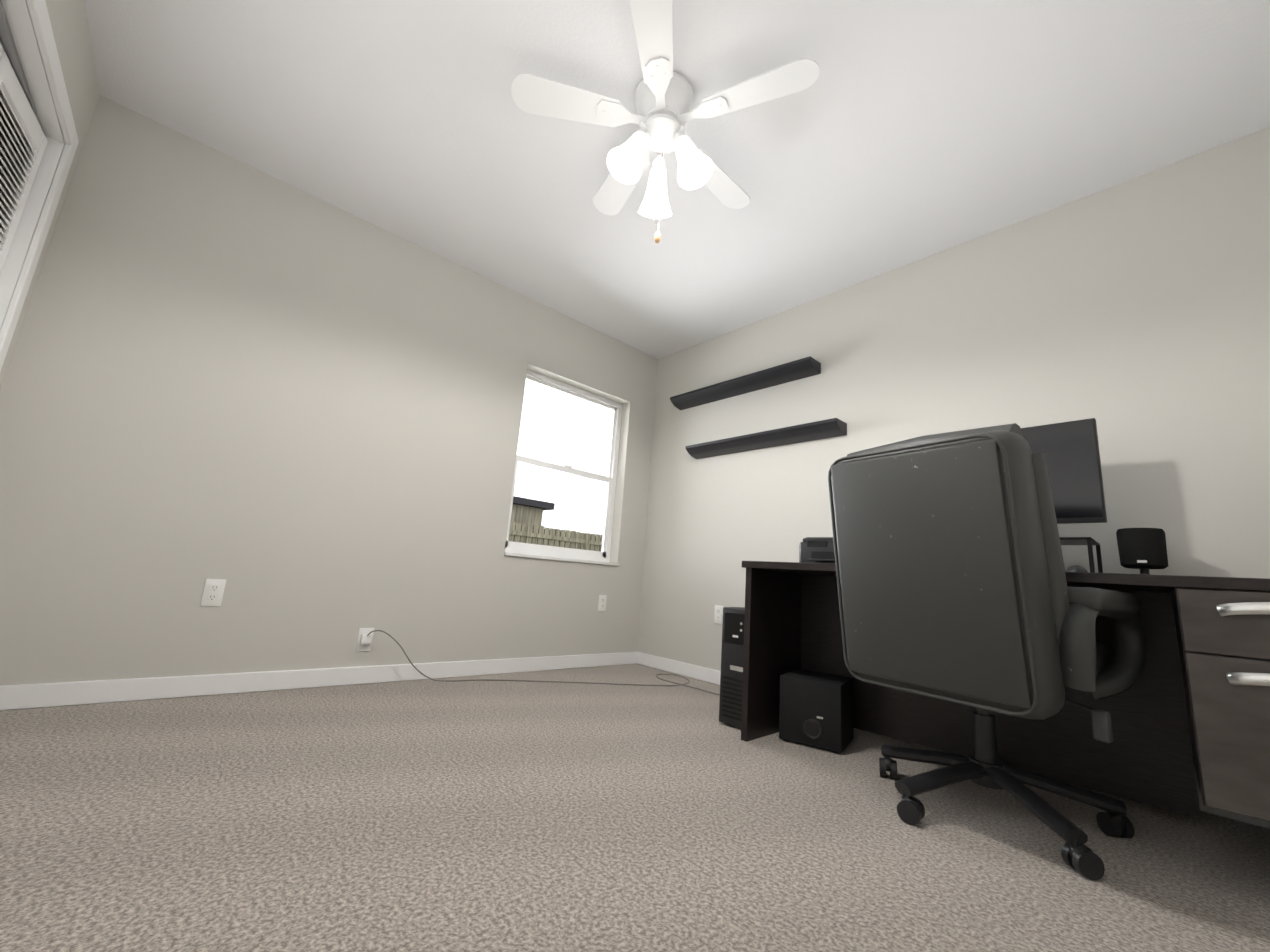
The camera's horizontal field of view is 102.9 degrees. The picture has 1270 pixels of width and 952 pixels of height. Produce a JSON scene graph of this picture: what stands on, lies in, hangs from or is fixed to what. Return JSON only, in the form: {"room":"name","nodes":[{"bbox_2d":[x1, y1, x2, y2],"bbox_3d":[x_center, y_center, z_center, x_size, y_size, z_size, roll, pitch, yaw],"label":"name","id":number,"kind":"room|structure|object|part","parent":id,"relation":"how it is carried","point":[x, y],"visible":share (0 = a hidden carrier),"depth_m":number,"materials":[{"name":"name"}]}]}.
{"room":"office","nodes":[
{"label":"office","id":0,"kind":"room"},
{"bbox_2d":[0,95,13,161],"bbox_3d":[-1.822,-0.628,0.578,0.780,2.440,2.550,14,-15,-40],"label":"wall","id":1,"kind":"structure","parent":0,"point":[4,130],"depth_m":1.80,"materials":[{"name":"grey"}]},
{"bbox_2d":[0,0,99,388],"bbox_3d":[-1.268,-0.577,0.627,0.120,2.440,3.710,14,-15,-40],"label":"wall","id":2,"kind":"structure","parent":0,"point":[70,26],"depth_m":1.87,"materials":[{"name":"grey paint"}]},
{"bbox_2d":[0,42,3,56],"bbox_3d":[-1.820,-0.310,1.147,0.071,2.018,0.430,13,-14,-36],"label":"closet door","id":3,"kind":"structure","parent":2,"relation":"in","point":[1,49],"depth_m":1.50,"materials":[{"name":"white"}]},
{"bbox_2d":[0,50,47,273],"bbox_3d":[-2.101,-0.265,1.477,0.029,2.018,0.430,13,-14,-36],"label":"closet door","id":4,"kind":"structure","parent":2,"relation":"in","point":[14,98],"depth_m":1.72,"materials":[{"name":"white"}]},
{"bbox_2d":[0,0,78,371],"bbox_3d":[-1.502,-0.386,0.851,0.138,2.120,2.330,14,-15,-40],"label":"trim","id":5,"kind":"structure","parent":2,"relation":"attached to","point":[27,41],"depth_m":1.76,"materials":[{"name":"white painted wood"}]},
{"bbox_2d":[0,95,657,685],"bbox_3d":[-1.441,-0.154,2.799,4.400,2.440,0.200,14,-15,-40],"label":"wall","id":6,"kind":"structure","parent":0,"point":[290,413],"depth_m":2.40,"materials":[{"name":"grey paint"}]},
{"bbox_2d":[200,579,225,605],"bbox_3d":[-1.839,0.508,2.207,0.070,0.115,0.009,14,-15,-40],"label":"electrical outlet","id":7,"kind":"object","parent":6,"relation":"attached to","point":[213,592],"visible":1,"depth_m":2.21,"materials":[{"name":"white plastic"}]},
{"bbox_2d":[0,652,637,710],"bbox_3d":[-1.198,1.052,2.717,3.300,0.085,0.013,14,-15,-40],"label":"baseboard","id":8,"kind":"structure","parent":6,"relation":"attached to","point":[30,696],"depth_m":2.28,"materials":[{"name":"white wood"}]},
{"bbox_2d":[356,628,373,651],"bbox_3d":[-1.378,0.835,2.584,0.070,0.115,0.009,14,-15,-40],"label":"electrical outlet","id":9,"kind":"object","parent":6,"relation":"attached to","point":[363,647],"visible":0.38,"depth_m":2.58,"materials":[{"name":"white plastic"}]},
{"bbox_2d":[360,634,372,644],"bbox_3d":[-1.367,0.829,2.572,0.050,0.050,0.024,14,-15,-40],"label":"plug","id":10,"kind":"object","parent":9,"relation":"attached to","point":[365,639],"visible":0.96,"depth_m":2.56,"materials":[{"name":"white plastic"}]},
{"bbox_2d":[504,370,621,565],"bbox_3d":[-0.468,-0.039,3.621,0.927,1.280,0.163,14,-15,-40],"label":"window","id":11,"kind":"structure","parent":6,"relation":"in","point":[528,550],"depth_m":3.71,"materials":[{"name":"white plastic"}]},
{"bbox_2d":[598,595,606,610],"bbox_3d":[-0.233,0.909,3.618,0.070,0.115,0.009,14,-15,-40],"label":"electrical outlet","id":12,"kind":"object","parent":6,"relation":"attached to","point":[602,603],"visible":1,"depth_m":3.62,"materials":[{"name":"white plastic"}]},
{"bbox_2d":[0,664,1269,951],"bbox_3d":[-0.331,0.913,1.230,4.400,0.100,3.790,14,-15,-40],"label":"floor","id":13,"kind":"structure","parent":0,"point":[544,810],"depth_m":1.23,"materials":[{"name":"carpet"}]},
{"bbox_2d":[367,630,719,694],"bbox_3d":[-0.251,1.018,2.667,1.846,0.269,1.300,14,-15,-40],"label":"cord","id":14,"kind":"object","parent":13,"relation":"on","point":[545,681],"visible":0.92,"depth_m":2.89,"materials":[{"name":"grey plastic"}]},
{"bbox_2d":[719,607,744,727],"bbox_3d":[0.623,0.914,2.456,0.460,0.520,0.206,14,-15,-40],"label":"tower","id":15,"kind":"object","parent":13,"relation":"on","point":[731,683],"visible":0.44,"depth_m":2.32,"materials":[{"name":"black plastic"}]},
{"bbox_2d":[779,669,853,752],"bbox_3d":[0.786,1.004,2.187,0.250,0.262,0.266,-3,-14,33],"label":"subwoofer","id":16,"kind":"object","parent":13,"relation":"on","point":[815,709],"visible":1,"depth_m":2.09,"materials":[{"name":"black plastic"}]},
{"bbox_2d":[828,423,1146,879],"bbox_3d":[1.078,0.465,1.619,0.798,1.135,0.767,14,-15,-40],"label":"office chair","id":17,"kind":"object","parent":13,"relation":"on","point":[952,586],"visible":1,"depth_m":1.41,"materials":[{"name":"black leather"}]},
{"bbox_2d":[741,561,1269,820],"bbox_3d":[1.328,0.727,1.813,0.838,0.738,1.784,14,-15,-40],"label":"desk","id":18,"kind":"object","parent":13,"relation":"on","point":[1196,695],"visible":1,"depth_m":1.64,"materials":[{"name":"black wood"}]},
{"bbox_2d":[799,537,834,563],"bbox_3d":[1.052,0.336,2.424,0.416,0.229,0.450,14,-15,-40],"label":"printer","id":19,"kind":"object","parent":18,"relation":"on","point":[816,549],"visible":0.25,"depth_m":2.41,"materials":[{"name":"black plastic"}]},
{"bbox_2d":[1065,565,1087,571],"bbox_3d":[1.425,0.305,1.633,0.108,0.034,0.064,14,-15,-40],"label":"mouse","id":20,"kind":"object","parent":18,"relation":"on","point":[1075,568],"visible":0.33,"depth_m":1.61,"materials":[{"name":"black plastic"}]},
{"bbox_2d":[1060,537,1102,572],"bbox_3d":[1.465,0.330,2.020,0.220,0.144,0.570,14,-15,-40],"label":"monitor stand","id":21,"kind":"object","parent":18,"relation":"on","point":[1089,542],"visible":0.31,"depth_m":1.81,"materials":[{"name":"black metal"}]},
{"bbox_2d":[1021,418,1106,523],"bbox_3d":[1.494,0.038,2.086,0.174,0.455,0.640,14,-15,-40],"label":"monitor","id":22,"kind":"object","parent":21,"relation":"on","point":[1070,450],"visible":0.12,"depth_m":1.91,"materials":[{"name":"black plastic"}]},
{"bbox_2d":[1116,528,1167,574],"bbox_3d":[1.909,0.275,1.706,0.157,0.194,0.404,14,-15,-40],"label":"speaker","id":23,"kind":"object","parent":18,"relation":"on","point":[1144,550],"visible":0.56,"depth_m":1.76},
{"bbox_2d":[84,0,1269,358],"bbox_3d":[-0.144,-1.570,1.728,4.400,0.100,3.790,14,-15,-40],"label":"ceiling","id":24,"kind":"structure","parent":0,"point":[898,134],"depth_m":2.03,"materials":[{"name":"white paint"}]},
{"bbox_2d":[511,0,818,242],"bbox_3d":[0.111,-1.147,1.913,1.047,0.616,1.072,14,-15,-40],"label":"ceiling fan","id":25,"kind":"object","parent":24,"relation":"hanging from","point":[664,102],"depth_m":1.84,"materials":[{"name":"white"}]},
{"bbox_3d":[0.081,-1.144,1.854,0.363,0.186,0.374,14,-15,-40],"label":"ceiling fan shade","id":26,"kind":"part","parent":25,"relation":"part of","materials":[{"name":"white glass"}]},
{"bbox_2d":[638,127,1269,782],"bbox_3d":[1.283,0.054,2.815,0.120,2.440,3.790,14,-15,-40],"label":"wall","id":27,"kind":"structure","parent":0,"point":[1132,317],"depth_m":2.31,"materials":[{"name":"grey paint"}]},
{"bbox_2d":[714,605,722,623],"bbox_3d":[0.547,0.906,3.309,0.009,0.115,0.070,14,-15,-40],"label":"electrical outlet","id":28,"kind":"object","parent":27,"relation":"attached to","point":[718,616],"visible":1,"depth_m":3.31,"materials":[{"name":"white plastic"}]},
{"bbox_2d":[670,356,820,409],"bbox_3d":[0.701,-0.613,3.480,0.125,0.070,1.160,14,-15,-40],"label":"shelf","id":29,"kind":"object","parent":27,"relation":"attached to","point":[806,367],"visible":0.97,"depth_m":3.38,"materials":[{"name":"black wood"}]},
{"bbox_2d":[685,418,846,458],"bbox_3d":[0.787,-0.224,3.270,0.125,0.070,1.130,14,-15,-40],"label":"shelf","id":30,"kind":"object","parent":27,"relation":"attached to","point":[824,429],"visible":1,"depth_m":3.16,"materials":[{"name":"black wood"}]},
{"bbox_2d":[637,652,1269,828],"bbox_3d":[1.152,1.193,2.536,0.013,0.085,3.377,14,-15,-40],"label":"baseboard","id":31,"kind":"structure","parent":27,"relation":"attached to","point":[705,674],"depth_m":3.32,"materials":[{"name":"white wood"}]},
{"label":"outside","id":32,"kind":"structure","parent":0,"visible":0},
{"bbox_3d":[-10.388,4.476,21.223,65.000,0.100,39.800,14,-15,-40],"label":"ground","id":33,"kind":"structure","parent":32,"visible":0},
{"bbox_2d":[511,496,554,525],"bbox_3d":[-5.529,1.659,12.293,5.550,2.620,4.000,14,-15,-40],"label":"shed","id":34,"kind":"structure","parent":33,"relation":"on","point":[527,511],"depth_m":12.52,"materials":[{"name":"grey wood"}]},
{"bbox_2d":[508,522,602,551],"bbox_3d":[-1.970,2.144,11.633,30.128,1.935,0.150,14,-15,-40],"label":"fence","id":35,"kind":"object","parent":33,"relation":"on","point":[531,534],"visible":0.02,"depth_m":11.82,"materials":[{"name":"brown wood"}]}
]}

